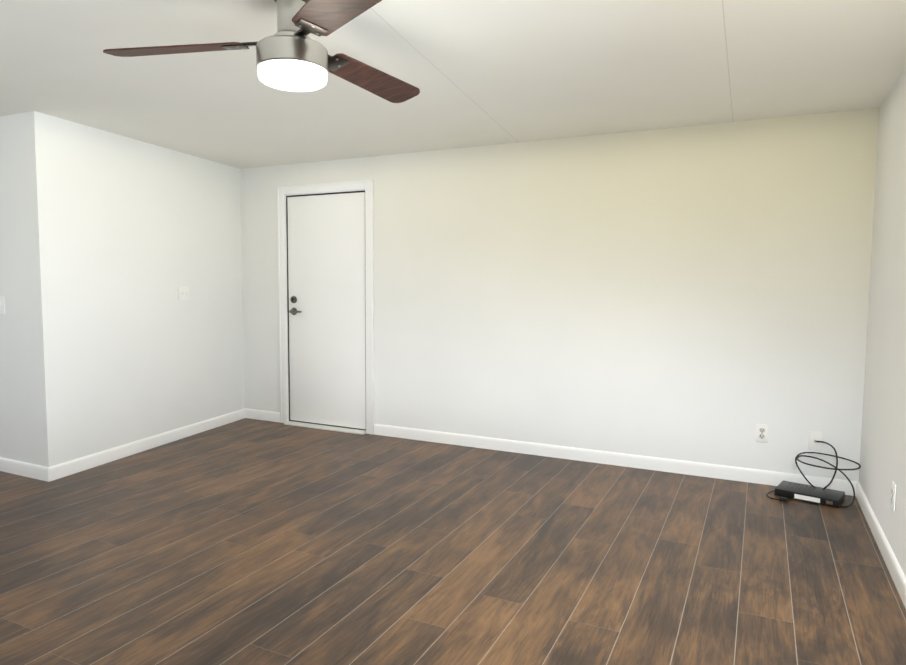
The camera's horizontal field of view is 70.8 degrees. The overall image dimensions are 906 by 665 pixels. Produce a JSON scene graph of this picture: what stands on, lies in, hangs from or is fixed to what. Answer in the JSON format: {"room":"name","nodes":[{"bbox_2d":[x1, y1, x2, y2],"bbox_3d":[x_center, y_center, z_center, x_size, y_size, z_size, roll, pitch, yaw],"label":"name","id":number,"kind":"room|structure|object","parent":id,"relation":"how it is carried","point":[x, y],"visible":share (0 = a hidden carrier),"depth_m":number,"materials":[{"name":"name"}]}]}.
{"room":"empty living room","nodes":[
{"label":"empty living room","id":0,"kind":"room"},
{"bbox_2d":[0,113,36,464],"bbox_3d":[-3.510,-0.249,4.509,1.900,2.313,0.120,2,5,26],"label":"wall","id":1,"kind":"structure","parent":0,"point":[17,427],"depth_m":4.11,"materials":[{"name":"paint"}]},
{"bbox_2d":[0,296,4,313],"bbox_3d":[-2.979,-0.179,4.177,0.116,0.115,0.020,2,5,26],"label":"light switch","id":2,"kind":"object","parent":1,"relation":"attached to","point":[2,304],"visible":1,"depth_m":4.17,"materials":[{"name":"white plastic"}]},
{"bbox_2d":[0,457,49,481],"bbox_3d":[-3.433,0.868,4.478,1.913,0.090,0.013,2,5,26],"label":"baseboard","id":3,"kind":"structure","parent":1,"relation":"attached to","point":[29,470],"depth_m":4.17,"materials":[{"name":"paint"}]},
{"bbox_2d":[22,111,244,466],"bbox_3d":[-2.320,-0.278,4.993,0.119,2.313,2.070,2,5,17],"label":"wall","id":4,"kind":"structure","parent":0,"point":[127,237],"depth_m":4.62,"materials":[{"name":"paint"}]},
{"bbox_2d":[47,408,244,481],"bbox_3d":[-2.269,0.833,5.043,0.013,0.090,2.065,2,5,17],"label":"baseboard","id":5,"kind":"structure","parent":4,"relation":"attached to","point":[64,469],"depth_m":4.76,"materials":[{"name":"paint"}]},
{"bbox_2d":[178,287,188,300],"bbox_3d":[-2.187,-0.316,5.187,0.032,0.115,0.115,2,5,26],"label":"light switch","id":6,"kind":"object","parent":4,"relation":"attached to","point":[183,293],"visible":1,"depth_m":5.18,"materials":[{"name":"white plastic"}]},
{"bbox_2d":[0,418,905,664],"bbox_3d":[-1.992,1.128,2.169,6.770,0.060,7.240,2,5,26],"label":"floor","id":7,"kind":"structure","parent":0,"point":[246,541],"depth_m":2.91,"materials":[{"name":"laminate"}]},
{"bbox_2d":[766,440,860,507],"bbox_3d":[2.164,0.836,3.837,0.490,0.324,0.314,2,5,26],"label":"cable box","id":8,"kind":"object","parent":7,"relation":"on","point":[784,490],"visible":1,"depth_m":3.82,"materials":[{"name":"black plastic"}]},
{"bbox_2d":[0,0,905,168],"bbox_3d":[-1.999,-1.234,1.944,6.770,0.061,7.341,2,5,26],"label":"ceiling","id":9,"kind":"structure","parent":0,"point":[484,72],"depth_m":3.11,"materials":[{"name":"paint"}]},
{"bbox_2d":[103,0,419,102],"bbox_3d":[-0.541,-1.067,2.413,1.201,0.324,1.069,2,5,26],"label":"ceiling fan","id":10,"kind":"object","parent":9,"relation":"hanging from","point":[291,55],"visible":1,"depth_m":2.24,"materials":[{"name":"brown wood"}]},
{"bbox_2d":[240,108,879,480],"bbox_3d":[0.286,-0.256,4.928,5.170,2.313,0.120,2,5,26],"label":"wall","id":11,"kind":"structure","parent":0,"point":[698,293],"depth_m":4.42,"materials":[{"name":"paint"}]},
{"bbox_2d":[245,408,279,421],"bbox_3d":[-1.772,0.769,5.926,0.440,0.090,0.013,2,5,26],"label":"baseboard","id":12,"kind":"structure","parent":11,"relation":"attached to","point":[262,415],"depth_m":5.92,"materials":[{"name":"paint"}]},
{"bbox_2d":[277,179,373,434],"bbox_3d":[-1.098,-0.218,5.563,1.002,2.123,0.170,2,5,26],"label":"door","id":13,"kind":"structure","parent":11,"relation":"in","point":[325,234],"depth_m":5.54,"materials":[{"name":"paint"}]},
{"bbox_2d":[374,424,857,495],"bbox_3d":[0.902,0.885,4.638,3.480,0.090,0.013,2,5,26],"label":"baseboard","id":14,"kind":"structure","parent":11,"relation":"attached to","point":[758,476],"depth_m":4.50,"materials":[{"name":"paint"}]},
{"bbox_2d":[755,424,768,442],"bbox_3d":[1.984,0.647,4.096,0.072,0.118,0.010,2,5,26],"label":"electrical outlet","id":15,"kind":"object","parent":11,"relation":"attached to","point":[761,432],"visible":1,"depth_m":4.09,"materials":[{"name":"white plastic"}]},
{"bbox_2d":[809,431,821,449],"bbox_3d":[2.253,0.674,3.965,0.070,0.115,0.015,2,5,26],"label":"outlet","id":16,"kind":"object","parent":11,"relation":"attached to","point":[814,436],"visible":0.92,"depth_m":3.97,"materials":[{"name":"white plastic"}]},
{"bbox_2d":[859,68,905,576],"bbox_3d":[1.008,0.075,0.637,0.120,2.313,7.240,2,5,26],"label":"wall","id":17,"kind":"structure","parent":0,"point":[883,452],"depth_m":3.20,"materials":[{"name":"paint"}]},
{"bbox_2d":[856,481,905,608],"bbox_3d":[0.941,1.180,0.750,0.013,0.090,7.000,2,5,26],"label":"baseboard","id":18,"kind":"structure","parent":17,"relation":"attached to","point":[896,572],"depth_m":3.00,"materials":[{"name":"paint"}]},
{"bbox_2d":[891,481,896,510],"bbox_3d":[1.989,0.739,2.883,0.010,0.118,0.072,2,5,26],"label":"electrical outlet","id":19,"kind":"object","parent":17,"relation":"attached to","point":[893,496],"visible":0.98,"depth_m":2.87,"materials":[{"name":"white plastic"}]}
]}

